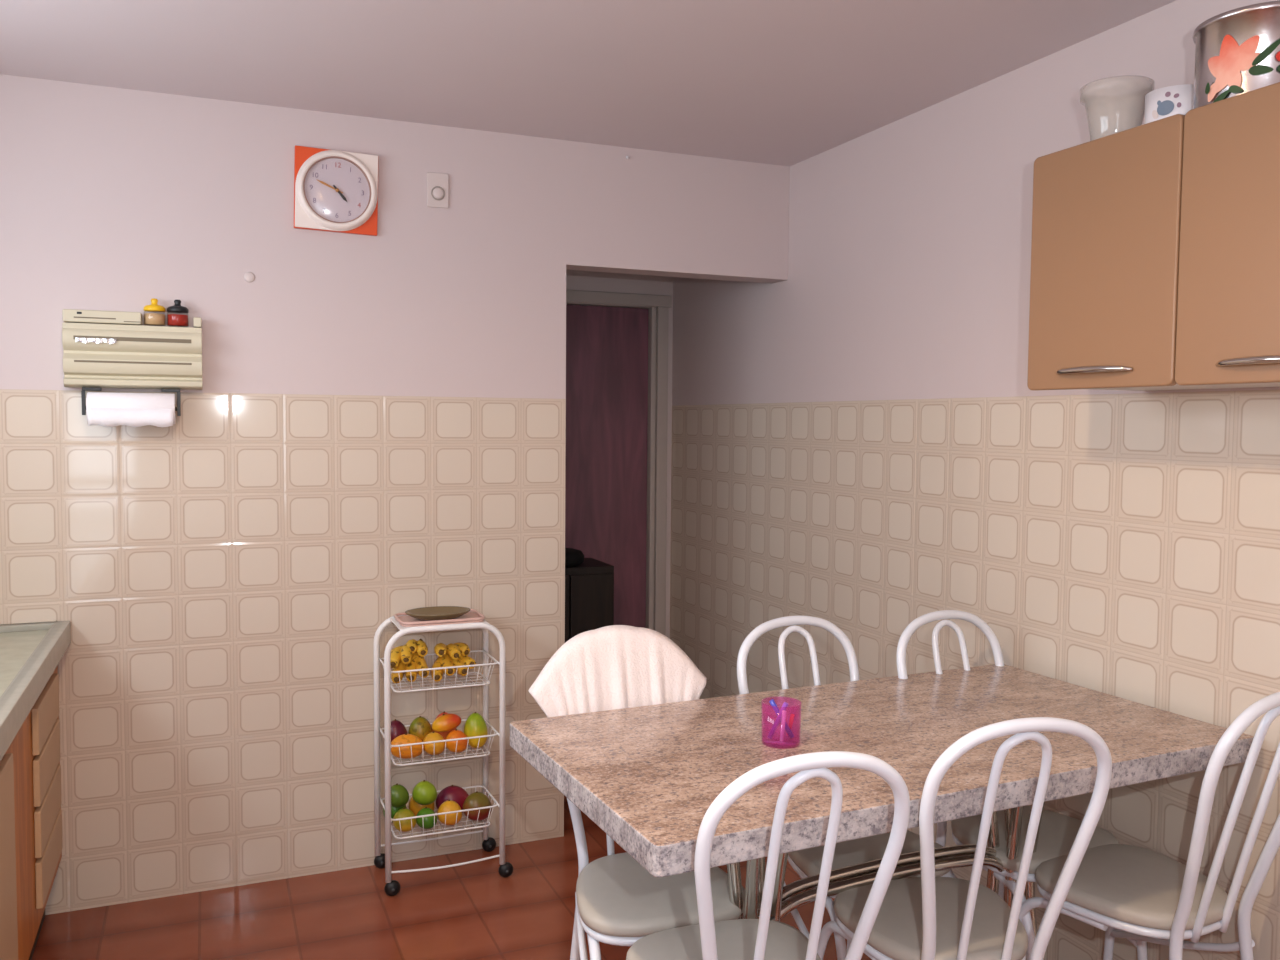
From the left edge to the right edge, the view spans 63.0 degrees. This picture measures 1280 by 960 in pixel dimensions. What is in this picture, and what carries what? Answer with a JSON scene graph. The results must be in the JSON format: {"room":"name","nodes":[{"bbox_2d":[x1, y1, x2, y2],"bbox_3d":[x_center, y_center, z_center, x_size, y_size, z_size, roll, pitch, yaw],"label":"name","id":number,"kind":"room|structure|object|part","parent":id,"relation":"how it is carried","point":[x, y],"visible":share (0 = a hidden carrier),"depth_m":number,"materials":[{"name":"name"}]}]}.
{"room":"kitchen","nodes":[
{"label":"kitchen","id":0,"kind":"room"},
{"bbox_2d":[0,74,789,914],"bbox_3d":[-0.915,0.057,3.337,3.095,2.368,0.115,-1,3,-23],"label":"wall","id":1,"kind":"structure","parent":0,"point":[375,431],"depth_m":3.21,"materials":[{"name":"paint"}]},
{"bbox_2d":[62,309,202,415],"bbox_3d":[-1.444,-0.331,2.987,0.356,0.294,0.080,-1,3,-23],"label":"dispenser","id":2,"kind":"object","parent":1,"relation":"attached to","point":[102,349],"visible":0.99,"depth_m":2.96,"materials":[{"name":"beige plastic"}]},
{"bbox_3d":[-1.558,-0.216,2.928,0.009,0.068,0.014,-1,3,-23],"label":"bracket arm","id":3,"kind":"part","parent":2,"relation":"part of","materials":[{"name":"black plastic"}]},
{"bbox_2d":[86,392,175,426],"bbox_3d":[-1.445,-0.199,2.975,0.225,0.098,0.091,-1,3,-23],"label":"paper roll","id":4,"kind":"object","parent":2,"relation":"attached to","point":[106,409],"visible":1,"depth_m":2.94,"materials":[{"name":"paper"}]},
{"bbox_2d":[143,298,165,325],"bbox_3d":[-1.397,-0.483,3.007,0.059,0.078,0.059,-1,3,-23],"label":"spice jar","id":5,"kind":"object","parent":2,"relation":"on","point":[150,319],"visible":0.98,"depth_m":2.99,"materials":[{"name":"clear glass"}]},
{"bbox_3d":[-1.396,-0.504,3.006,0.058,0.036,0.058,-1,3,-23],"label":"lid","id":6,"kind":"part","parent":5,"relation":"part of","materials":[{"name":"yellow plastic"}]},
{"bbox_2d":[167,299,188,326],"bbox_3d":[-1.340,-0.484,3.031,0.059,0.078,0.059,-1,3,-23],"label":"spice jar","id":7,"kind":"object","parent":2,"relation":"on","point":[174,320],"visible":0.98,"depth_m":3.01,"materials":[{"name":"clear glass"}]},
{"bbox_3d":[-1.340,-0.505,3.030,0.058,0.036,0.058,-1,3,-23],"label":"lid","id":8,"kind":"part","parent":7,"relation":"part of","materials":[{"name":"black plastic"}]},
{"bbox_3d":[-1.333,-0.219,3.021,0.009,0.068,0.014,-1,3,-23],"label":"bracket arm","id":9,"kind":"part","parent":2,"relation":"part of","materials":[{"name":"black plastic"}]},
{"bbox_2d":[193,317,201,327],"bbox_3d":[-1.291,-0.459,3.050,0.022,0.028,0.046,-1,3,-23],"label":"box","id":10,"kind":"object","parent":2,"relation":"attached to","point":[197,321],"depth_m":3.03,"materials":[{"name":"beige plastic"}]},
{"bbox_2d":[244,272,254,282],"bbox_3d":[-1.168,-0.607,3.126,0.032,0.032,0.006,-1,3,-23],"label":"cap","id":11,"kind":"object","parent":1,"relation":"attached to","point":[249,277],"visible":1,"depth_m":3.12,"materials":[{"name":"white plastic"}]},
{"bbox_2d":[294,145,378,235],"bbox_3d":[-0.924,-0.883,3.190,0.247,0.245,0.043,1,3,-23],"label":"wall clock","id":12,"kind":"object","parent":1,"relation":"attached to","point":[335,190],"visible":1,"depth_m":3.18,"materials":[{"name":"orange plastic"}]},
{"bbox_2d":[427,172,448,207],"bbox_3d":[-0.642,-0.921,3.322,0.068,0.108,0.014,-1,3,-23],"label":"wall plate","id":13,"kind":"object","parent":1,"relation":"attached to","point":[437,183],"visible":1,"depth_m":3.32,"materials":[{"name":"white plastic"}]},
{"bbox_2d":[31,796,871,959],"bbox_3d":[-0.123,1.391,1.678,3.245,0.100,6.035,-1,3,-23],"label":"floor","id":14,"kind":"structure","parent":0,"point":[471,911],"depth_m":3.02,"materials":[{"name":"tile"}]},
{"bbox_2d":[0,665,61,959],"bbox_3d":[-1.022,0.992,0.751,0.579,0.784,4.663,-1,3,-23],"label":"base cabinet","id":15,"kind":"object","parent":14,"relation":"on","point":[30,768],"visible":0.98,"depth_m":2.49,"materials":[{"name":"brown wood"}]},
{"bbox_3d":[-1.240,0.839,2.001,0.016,0.508,0.450,-1,3,-23],"label":"door","id":16,"kind":"part","parent":15,"relation":"part of","materials":[{"name":"beige laminate"}]},
{"bbox_2d":[0,620,70,760],"bbox_3d":[-1.006,0.565,0.719,0.599,0.069,4.698,-1,3,-23],"label":"countertop","id":17,"kind":"structure","parent":15,"relation":"on","point":[30,653],"depth_m":2.53,"materials":[{"name":"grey stone"}]},
{"bbox_3d":[-1.537,0.601,2.707,0.016,0.115,0.385,-1,3,-23],"label":"drawer","id":18,"kind":"part","parent":15,"relation":"part of","materials":[{"name":"beige laminate"}]},
{"bbox_3d":[-1.538,0.727,2.714,0.016,0.115,0.385,-1,3,-23],"label":"drawer","id":19,"kind":"part","parent":15,"relation":"part of","materials":[{"name":"beige laminate"}]},
{"bbox_3d":[-1.539,0.854,2.721,0.016,0.115,0.385,-1,3,-23],"label":"drawer","id":20,"kind":"part","parent":15,"relation":"part of","materials":[{"name":"beige laminate"}]},
{"bbox_3d":[-1.540,0.981,2.728,0.016,0.115,0.385,-1,3,-23],"label":"drawer","id":21,"kind":"part","parent":15,"relation":"part of","materials":[{"name":"beige laminate"}]},
{"bbox_2d":[373,611,512,895],"bbox_3d":[-0.621,0.839,3.296,0.399,0.814,0.246,-1,3,-23],"label":"trolley","id":22,"kind":"object","parent":14,"relation":"on","point":[392,887],"visible":0.83,"depth_m":3.25,"materials":[{"name":"white metal"}]},
{"bbox_2d":[383,804,406,822],"bbox_3d":[-0.771,1.034,3.288,0.074,0.089,0.068,-1,3,-23],"label":"mango","id":23,"kind":"object","parent":22,"relation":"in","point":[394,810],"visible":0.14,"depth_m":3.26,"materials":[{"name":"green food"}]},
{"bbox_2d":[391,783,408,806],"bbox_3d":[-0.753,0.979,3.247,0.071,0.074,0.062,-1,3,-23],"label":"mango","id":24,"kind":"object","parent":23,"relation":"on","point":[399,793],"visible":0.88,"depth_m":3.23,"materials":[{"name":"green food"}]},
{"bbox_2d":[391,719,407,741],"bbox_3d":[-0.766,0.800,3.279,0.076,0.102,0.068,-1,3,-23],"label":"mango","id":25,"kind":"object","parent":22,"relation":"in","point":[398,728],"visible":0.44,"depth_m":3.26,"materials":[{"name":"red food"}]},
{"bbox_2d":[393,807,415,831],"bbox_3d":[-0.725,1.046,3.221,0.071,0.074,0.068,-1,3,-23],"label":"mango","id":26,"kind":"object","parent":22,"relation":"in","point":[406,826],"visible":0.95,"depth_m":3.20,"materials":[{"name":"yellow food"}]},
{"bbox_2d":[391,733,423,758],"bbox_3d":[-0.717,0.817,3.213,0.108,0.078,0.072,-1,3,-23],"label":"mango","id":27,"kind":"object","parent":22,"relation":"in","point":[405,751],"visible":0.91,"depth_m":3.19,"materials":[{"name":"orange food"}]},
{"bbox_2d":[390,639,428,683],"bbox_3d":[-0.720,0.556,3.233,0.128,0.117,0.142,-1,3,-23],"label":"banana bunch","id":28,"kind":"object","parent":22,"relation":"in","point":[409,656],"visible":0.96,"depth_m":3.21,"materials":[{"name":"yellow food"}]},
{"bbox_2d":[408,716,432,740],"bbox_3d":[-0.696,0.798,3.316,0.078,0.102,0.068,-1,3,-23],"label":"mango","id":29,"kind":"object","parent":22,"relation":"in","point":[420,727],"visible":0.58,"depth_m":3.29,"materials":[{"name":"food"}]},
{"bbox_2d":[409,797,434,815],"bbox_3d":[-0.695,1.031,3.328,0.082,0.091,0.072,-1,3,-23],"label":"mango","id":30,"kind":"object","parent":22,"relation":"in","point":[414,807],"visible":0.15,"depth_m":3.30,"materials":[{"name":"food"}]},
{"bbox_2d":[416,807,436,828],"bbox_3d":[-0.663,1.048,3.245,0.065,0.068,0.068,-1,3,-23],"label":"lime","id":31,"kind":"object","parent":22,"relation":"in","point":[428,822],"visible":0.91,"depth_m":3.22,"materials":[{"name":"green food"}]},
{"bbox_2d":[412,780,436,804],"bbox_3d":[-0.675,0.979,3.279,0.078,0.078,0.068,-1,3,-23],"label":"mango","id":32,"kind":"object","parent":31,"relation":"on","point":[424,792],"visible":1,"depth_m":3.26,"materials":[{"name":"green food"}]},
{"bbox_2d":[423,731,444,754],"bbox_3d":[-0.641,0.817,3.249,0.071,0.074,0.068,-1,3,-23],"label":"orange","id":33,"kind":"object","parent":22,"relation":"in","point":[433,736],"visible":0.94,"depth_m":3.23,"materials":[{"name":"orange food"}]},
{"bbox_2d":[379,717,498,765],"bbox_3d":[-0.633,0.825,3.290,0.341,0.072,0.210,-1,3,-23],"label":"basket","id":34,"kind":"object","parent":22,"relation":"on","point":[387,744],"depth_m":3.22,"materials":[{"name":"white metal"}]},
{"bbox_2d":[379,649,498,692],"bbox_3d":[-0.631,0.600,3.277,0.341,0.072,0.210,-1,3,-23],"label":"basket","id":35,"kind":"object","parent":22,"relation":"on","point":[387,670],"depth_m":3.23,"materials":[{"name":"white metal"}]},
{"bbox_2d":[394,609,484,626],"bbox_3d":[-0.627,0.430,3.271,0.264,0.015,0.174,-1,3,-23],"label":"serving tray","id":36,"kind":"object","parent":22,"relation":"on","point":[470,617],"visible":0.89,"depth_m":3.22,"materials":[{"name":"white plastic"}]},
{"bbox_2d":[405,606,470,620],"bbox_3d":[-0.631,0.420,3.269,0.204,0.024,0.151,-1,3,-23],"label":"shallow dish","id":37,"kind":"object","parent":36,"relation":"on","point":[436,612],"visible":0.99,"depth_m":3.29,"materials":[{"name":"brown ceramic"}]},
{"bbox_2d":[390,617,488,629],"bbox_3d":[-0.629,0.442,3.269,0.272,0.005,0.198,-1,3,-23],"label":"shelf","id":38,"kind":"object","parent":22,"relation":"attached to","point":[482,625],"depth_m":3.18,"materials":[{"name":"white metal"}]},
{"bbox_2d":[380,784,498,838],"bbox_3d":[-0.635,1.050,3.302,0.341,0.072,0.210,-1,3,-23],"label":"basket","id":39,"kind":"object","parent":22,"relation":"on","point":[388,827],"depth_m":3.23,"materials":[{"name":"white metal"}]},
{"bbox_2d":[433,711,456,739],"bbox_3d":[-0.625,0.794,3.348,0.078,0.108,0.068,-1,3,-23],"label":"mango","id":40,"kind":"object","parent":22,"relation":"in","point":[443,734],"visible":0.25,"depth_m":3.32,"materials":[{"name":"orange food"}]},
{"bbox_2d":[437,799,461,824],"bbox_3d":[-0.596,1.040,3.275,0.078,0.080,0.068,-1,3,-23],"label":"orange","id":41,"kind":"object","parent":22,"relation":"in","point":[447,806],"visible":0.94,"depth_m":3.25,"materials":[{"name":"orange food"}]},
{"bbox_2d":[435,785,468,812],"bbox_3d":[-0.601,1.027,3.359,0.112,0.097,0.080,-1,3,-23],"label":"mango","id":42,"kind":"object","parent":22,"relation":"in","point":[457,794],"visible":0.57,"depth_m":3.33,"materials":[{"name":"red food"}]},
{"bbox_2d":[430,642,475,681],"bbox_3d":[-0.593,0.564,3.288,0.146,0.104,0.148,-1,3,-23],"label":"banana bunch","id":43,"kind":"object","parent":22,"relation":"in","point":[456,654],"visible":0.92,"depth_m":3.27,"materials":[{"name":"yellow food"}]},
{"bbox_2d":[445,729,467,752],"bbox_3d":[-0.574,0.816,3.275,0.074,0.074,0.068,-1,3,-23],"label":"orange","id":44,"kind":"object","parent":22,"relation":"in","point":[461,744],"visible":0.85,"depth_m":3.25,"materials":[{"name":"orange food"}]},
{"bbox_2d":[432,714,460,731],"bbox_3d":[-0.609,0.763,3.292,0.094,0.057,0.056,-1,3,-18],"label":"mango","id":45,"kind":"object","parent":44,"relation":"on","point":[445,722],"visible":1,"depth_m":3.27,"materials":[{"name":"orange food"}]},
{"bbox_2d":[464,712,487,747],"bbox_3d":[-0.521,0.793,3.318,0.076,0.116,0.076,-1,3,-23],"label":"mango","id":46,"kind":"object","parent":22,"relation":"in","point":[475,724],"visible":0.95,"depth_m":3.29,"materials":[{"name":"green food"}]},
{"bbox_2d":[463,791,491,820],"bbox_3d":[-0.516,1.033,3.314,0.093,0.093,0.076,-1,3,-23],"label":"mango","id":47,"kind":"object","parent":22,"relation":"in","point":[477,799],"visible":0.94,"depth_m":3.29,"materials":[{"name":"red food"}]},
{"bbox_2d":[565,558,613,642],"bbox_3d":[-0.346,0.770,4.447,0.400,0.830,0.302,-1,3,-23],"label":"base cabinet","id":48,"kind":"object","parent":14,"relation":"on","point":[589,585],"visible":0.27,"depth_m":4.33,"materials":[{"name":"brown wood"}]},
{"bbox_3d":[-0.382,0.759,4.283,0.187,0.730,0.014,-1,3,-23],"label":"door","id":49,"kind":"part","parent":48,"relation":"part of","materials":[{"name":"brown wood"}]},
{"bbox_2d":[565,548,583,565],"bbox_3d":[-0.320,0.323,4.422,0.170,0.066,0.170,-1,3,-23],"label":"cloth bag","id":50,"kind":"object","parent":48,"relation":"on","point":[573,557],"visible":0.48,"depth_m":4.36,"materials":[{"name":"black fabric"}]},
{"bbox_3d":[-0.204,0.756,4.357,0.187,0.730,0.014,-1,3,-23],"label":"door","id":51,"kind":"part","parent":48,"relation":"part of","materials":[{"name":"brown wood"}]},
{"bbox_2d":[567,798,744,959],"bbox_3d":[0.017,0.835,2.179,0.385,0.961,0.518,-1,3,-18],"label":"chair","id":52,"kind":"object","parent":14,"relation":"on","point":[618,901],"visible":0.54,"depth_m":2.06,"materials":[{"name":"white metal"}]},
{"bbox_3d":[-0.039,0.825,2.354,0.344,0.961,0.150,-1,3,-18],"label":"frame","id":53,"kind":"part","parent":52,"relation":"part of","materials":[{"name":"white metal"}]},
{"bbox_3d":[-0.090,1.092,2.018,0.026,0.438,0.246,0,3,-6],"label":"leg","id":54,"kind":"part","parent":52,"relation":"part of","materials":[{"name":"white metal"}]},
{"bbox_2d":[528,625,706,716],"bbox_3d":[-0.039,0.514,2.345,0.421,0.358,0.139,-1,3,-18],"label":"draped cloth","id":55,"kind":"object","parent":52,"relation":"hanging from","point":[612,667],"visible":0.43,"depth_m":2.35,"materials":[{"name":"white fabric"}]},
{"bbox_3d":[0.030,0.833,2.137,0.343,0.035,0.332,-1,3,-18],"label":"seat","id":56,"kind":"part","parent":52,"relation":"part of","materials":[{"name":"grey plastic"}]},
{"bbox_3d":[0.030,0.860,2.138,0.337,0.019,0.327,-1,3,-18],"label":"seat frame","id":57,"kind":"part","parent":52,"relation":"part of","materials":[{"name":"white metal"}]},
{"bbox_2d":[626,751,909,959],"bbox_3d":[0.177,0.859,1.769,0.385,0.961,0.518,-1,3,-18],"label":"chair","id":58,"kind":"object","parent":14,"relation":"on","point":[763,938],"visible":1,"depth_m":1.57,"materials":[{"name":"white metal"}]},
{"bbox_3d":[0.164,0.852,1.812,0.343,0.035,0.332,-1,3,-18],"label":"seat","id":59,"kind":"part","parent":58,"relation":"part of","materials":[{"name":"grey plastic"}]},
{"bbox_2d":[737,615,953,959],"bbox_3d":[0.474,0.828,2.377,0.385,0.961,0.518,-1,3,-25],"label":"chair","id":60,"kind":"object","parent":14,"relation":"on","point":[806,862],"visible":0.38,"depth_m":2.35,"materials":[{"name":"white metal"}]},
{"bbox_3d":[0.398,0.818,2.543,0.344,0.961,0.150,-1,3,-25],"label":"frame","id":61,"kind":"part","parent":60,"relation":"part of","materials":[{"name":"white metal"}]},
{"bbox_3d":[0.390,1.086,2.204,0.026,0.438,0.246,0,3,-13],"label":"leg","id":62,"kind":"part","parent":60,"relation":"part of","materials":[{"name":"white metal"}]},
{"bbox_3d":[0.493,0.853,2.337,0.337,0.019,0.327,-1,3,-25],"label":"seat frame","id":63,"kind":"part","parent":60,"relation":"part of","materials":[{"name":"white metal"}]},
{"bbox_3d":[0.493,0.826,2.336,0.343,0.035,0.332,-1,3,-25],"label":"seat","id":64,"kind":"part","parent":60,"relation":"part of","materials":[{"name":"grey plastic"}]},
{"bbox_2d":[510,664,1253,959],"bbox_3d":[0.482,0.912,2.162,1.350,0.807,0.700,-1,4,-25],"label":"dining table","id":65,"kind":"object","parent":14,"relation":"on","point":[649,776],"visible":0.73,"depth_m":2.02,"materials":[{"name":"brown stone"}]},
{"bbox_3d":[0.107,0.936,2.139,0.030,0.757,0.262,-3,4,-43],"label":"leg","id":66,"kind":"part","parent":65,"relation":"part of","materials":[{"name":"silver metal"}]},
{"bbox_3d":[0.224,0.951,1.891,0.030,0.757,0.262,0,3,-7],"label":"leg","id":67,"kind":"part","parent":65,"relation":"part of","materials":[{"name":"silver metal"}]},
{"bbox_3d":[0.223,0.934,2.193,0.030,0.757,0.262,0,3,-7],"label":"leg","id":68,"kind":"part","parent":65,"relation":"part of","materials":[{"name":"silver metal"}]},
{"bbox_3d":[0.339,0.949,1.945,0.030,0.757,0.262,-3,4,-43],"label":"leg","id":69,"kind":"part","parent":65,"relation":"part of","materials":[{"name":"silver metal"}]},
{"bbox_2d":[761,697,800,746],"bbox_3d":[0.275,0.472,2.036,0.077,0.082,0.077,-1,3,-23],"label":"cup","id":70,"kind":"object","parent":65,"relation":"on","point":[789,697],"visible":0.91,"depth_m":2.03,"materials":[{"name":"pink plastic"}]},
{"bbox_2d":[767,702,787,738],"bbox_3d":[0.268,0.467,2.030,0.040,0.074,0.009,1,3,12],"label":"stick","id":71,"kind":"object","parent":70,"relation":"in","point":[785,704],"visible":0.96,"depth_m":2.03,"materials":[{"name":"purple plastic"}]},
{"bbox_2d":[769,699,793,737],"bbox_3d":[0.276,0.466,2.038,0.051,0.077,0.009,0,3,-3],"label":"stick","id":72,"kind":"object","parent":70,"relation":"in","point":[772,702],"visible":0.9,"depth_m":2.03,"materials":[{"name":"plastic"}]},
{"bbox_2d":[780,710,785,740],"bbox_3d":[0.276,0.474,2.014,0.012,0.059,0.008,1,3,4],"label":"stick","id":73,"kind":"object","parent":70,"relation":"in","point":[783,720],"visible":1,"depth_m":2.01,"materials":[{"name":"pink plastic"}]},
{"bbox_2d":[786,714,794,734],"bbox_3d":[0.295,0.480,2.048,0.008,0.046,0.025,0,3,-16],"label":"stick","id":74,"kind":"object","parent":70,"relation":"in","point":[791,720],"visible":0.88,"depth_m":2.04,"materials":[{"name":"plastic"}]},
{"bbox_3d":[0.707,0.925,2.420,0.030,0.757,0.262,-3,4,-43],"label":"leg","id":75,"kind":"part","parent":65,"relation":"part of","materials":[{"name":"silver metal"}]},
{"bbox_3d":[0.822,0.923,2.474,0.030,0.757,0.262,0,3,-7],"label":"leg","id":76,"kind":"part","parent":65,"relation":"part of","materials":[{"name":"silver metal"}]},
{"bbox_3d":[0.824,0.940,2.172,0.100,0.757,0.251,-1,4,-25],"label":"leg","id":77,"kind":"part","parent":65,"relation":"part of","materials":[{"name":"silver metal"}]},
{"bbox_3d":[0.938,0.938,2.226,0.030,0.757,0.262,-3,4,-43],"label":"leg","id":78,"kind":"part","parent":65,"relation":"part of","materials":[{"name":"silver metal"}]},
{"bbox_2d":[817,717,1111,959],"bbox_3d":[0.577,0.852,1.964,0.385,0.961,0.518,0,3,-13],"label":"chair","id":79,"kind":"object","parent":14,"relation":"on","point":[927,916],"visible":0.98,"depth_m":1.82,"materials":[{"name":"white metal"}]},
{"bbox_3d":[0.397,1.093,2.076,0.026,0.438,0.246,-1,3,-24],"label":"leg","id":80,"kind":"part","parent":79,"relation":"part of","materials":[{"name":"white metal"}]},
{"bbox_3d":[0.568,0.845,2.007,0.343,0.035,0.332,0,3,-13],"label":"seat","id":81,"kind":"part","parent":79,"relation":"part of","materials":[{"name":"beige leather"}]},
{"bbox_3d":[0.567,0.872,2.008,0.337,0.019,0.327,0,3,-13],"label":"seat frame","id":82,"kind":"part","parent":79,"relation":"part of","materials":[{"name":"white metal"}]},
{"bbox_3d":[0.618,0.862,1.785,0.344,0.961,0.150,0,3,-13],"label":"frame","id":83,"kind":"part","parent":79,"relation":"part of","materials":[{"name":"white metal"}]},
{"bbox_2d":[896,610,1147,959],"bbox_3d":[0.881,0.826,2.475,0.385,0.961,0.518,-1,4,-27],"label":"chair","id":84,"kind":"object","parent":14,"relation":"on","point":[1058,832],"visible":0.38,"depth_m":2.44,"materials":[{"name":"white metal"}]},
{"bbox_3d":[0.799,0.816,2.639,0.344,0.961,0.150,-1,4,-27],"label":"frame","id":85,"kind":"part","parent":84,"relation":"part of","materials":[{"name":"white metal"}]},
{"bbox_3d":[0.901,0.851,2.436,0.337,0.019,0.327,-1,4,-27],"label":"seat frame","id":86,"kind":"part","parent":84,"relation":"part of","materials":[{"name":"white metal"}]},
{"bbox_3d":[0.803,1.084,2.300,0.026,0.438,0.246,0,3,-15],"label":"leg","id":87,"kind":"part","parent":84,"relation":"part of","materials":[{"name":"white metal"}]},
{"bbox_3d":[0.902,0.824,2.435,0.343,0.035,0.332,-1,4,-27],"label":"seat","id":88,"kind":"part","parent":84,"relation":"part of","materials":[{"name":"grey plastic"}]},
{"bbox_3d":[1.077,1.079,2.436,0.026,0.438,0.246,-2,4,-38],"label":"leg","id":89,"kind":"part","parent":84,"relation":"part of","materials":[{"name":"white metal"}]},
{"bbox_2d":[1019,692,1279,959],"bbox_3d":[1.052,0.846,2.134,0.385,0.961,0.518,-1,4,-29],"label":"chair","id":90,"kind":"object","parent":14,"relation":"on","point":[1148,895],"visible":0.91,"depth_m":2.05,"materials":[{"name":"white metal"}]},
{"bbox_3d":[0.851,1.090,2.193,0.026,0.438,0.246,-2,4,-40],"label":"leg","id":91,"kind":"part","parent":90,"relation":"part of","materials":[{"name":"white metal"}]},
{"bbox_3d":[1.119,1.084,2.339,0.026,0.438,0.246,0,3,-17],"label":"leg","id":92,"kind":"part","parent":90,"relation":"part of","materials":[{"name":"white metal"}]},
{"bbox_3d":[1.030,0.867,2.174,0.337,0.019,0.327,-1,4,-29],"label":"seat frame","id":93,"kind":"part","parent":90,"relation":"part of","materials":[{"name":"white metal"}]},
{"bbox_3d":[1.030,0.839,2.172,0.343,0.035,0.332,-1,4,-29],"label":"seat","id":94,"kind":"part","parent":90,"relation":"part of","materials":[{"name":"beige leather"}]},
{"bbox_3d":[1.140,0.856,1.973,0.344,0.961,0.150,-1,4,-29],"label":"frame","id":95,"kind":"part","parent":90,"relation":"part of","materials":[{"name":"white metal"}]},
{"bbox_2d":[0,0,1176,166],"bbox_3d":[-0.102,-1.083,1.540,3.245,0.120,6.035,-1,3,-23],"label":"ceiling","id":96,"kind":"structure","parent":0,"point":[789,83],"depth_m":2.68,"materials":[{"name":"paint"}]},
{"bbox_2d":[566,270,672,638],"bbox_3d":[-1.026,-0.003,4.395,2.485,2.368,0.120,-1,3,-23],"label":"wall","id":97,"kind":"structure","parent":0,"point":[575,279],"depth_m":4.74,"materials":[{"name":"paint"}]},
{"bbox_2d":[565,304,648,627],"bbox_3d":[-0.187,0.191,4.746,0.458,1.940,0.040,-1,3,-23],"label":"door","id":98,"kind":"structure","parent":97,"relation":"in","point":[607,347],"depth_m":4.72,"materials":[{"name":"wood"}]},
{"bbox_2d":[566,290,671,634],"bbox_3d":[-0.136,0.166,4.746,0.553,2.007,0.096,-1,3,-23],"label":"trim","id":99,"kind":"structure","parent":97,"relation":"attached to","point":[658,306],"depth_m":4.77,"materials":[{"name":"paint"}]},
{"bbox_2d":[670,0,1279,959],"bbox_3d":[1.316,0.138,2.204,0.150,2.368,6.035,-1,3,-23],"label":"wall","id":100,"kind":"structure","parent":0,"point":[862,444],"depth_m":2.91,"materials":[{"name":"paint"}]},
{"bbox_2d":[1027,82,1279,390],"bbox_3d":[1.125,-0.422,1.967,0.367,0.495,0.745,-1,3,-23],"label":"upper cabinet","id":101,"kind":"object","parent":100,"relation":"attached to","point":[1155,245],"visible":1,"depth_m":1.94,"materials":[{"name":"paint"}]},
{"bbox_3d":[0.896,-0.220,2.086,0.030,0.014,0.196,-1,3,-23],"label":"handle","id":102,"kind":"part","parent":101,"relation":"part of","materials":[{"name":"silver metal"}]},
{"bbox_3d":[0.918,-0.431,2.083,0.019,0.495,0.370,-1,3,-23],"label":"door","id":103,"kind":"part","parent":101,"relation":"part of","materials":[{"name":"paint"}]},
{"bbox_2d":[1080,76,1154,140],"bbox_3d":[0.987,-0.748,2.169,0.142,0.135,0.142,-1,3,-23],"label":"plastic pot","id":104,"kind":"object","parent":101,"relation":"on","point":[1149,89],"visible":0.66,"depth_m":2.20,"materials":[{"name":"white plastic"}]},
{"bbox_2d":[1145,84,1193,123],"bbox_3d":[1.054,-0.717,2.060,0.111,0.088,0.110,-1,3,-23],"label":"cup","id":105,"kind":"object","parent":101,"relation":"on","point":[1164,102],"visible":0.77,"depth_m":2.02,"materials":[{"name":"white ceramic"}]},
{"bbox_2d":[1152,110,1157,118],"bbox_3d":[1.004,-0.712,2.038,0.001,0.018,0.014,-1,3,-23],"label":"print","id":106,"kind":"object","parent":105,"relation":"attached to","point":[1154,112],"depth_m":2.04},
{"bbox_2d":[1157,100,1173,114],"bbox_3d":[1.017,-0.720,2.022,0.012,0.028,0.029,-1,3,-23],"label":"print","id":107,"kind":"object","parent":105,"relation":"attached to","point":[1164,107],"depth_m":2.02},
{"bbox_3d":[1.062,-0.410,1.739,0.019,0.495,0.372,-1,3,-23],"label":"door","id":108,"kind":"part","parent":101,"relation":"part of","materials":[{"name":"paint"}]},
{"bbox_2d":[1192,0,1279,108],"bbox_3d":[1.120,-0.745,1.888,0.221,0.164,0.221,-1,3,-23],"label":"metal tin","id":109,"kind":"object","parent":101,"relation":"on","point":[1237,51],"visible":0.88,"depth_m":1.82,"materials":[{"name":"silver metal"}]},
{"bbox_3d":[1.040,-0.200,1.742,0.030,0.014,0.196,-1,3,-23],"label":"handle","id":110,"kind":"part","parent":101,"relation":"part of","materials":[{"name":"silver metal"}]}
]}

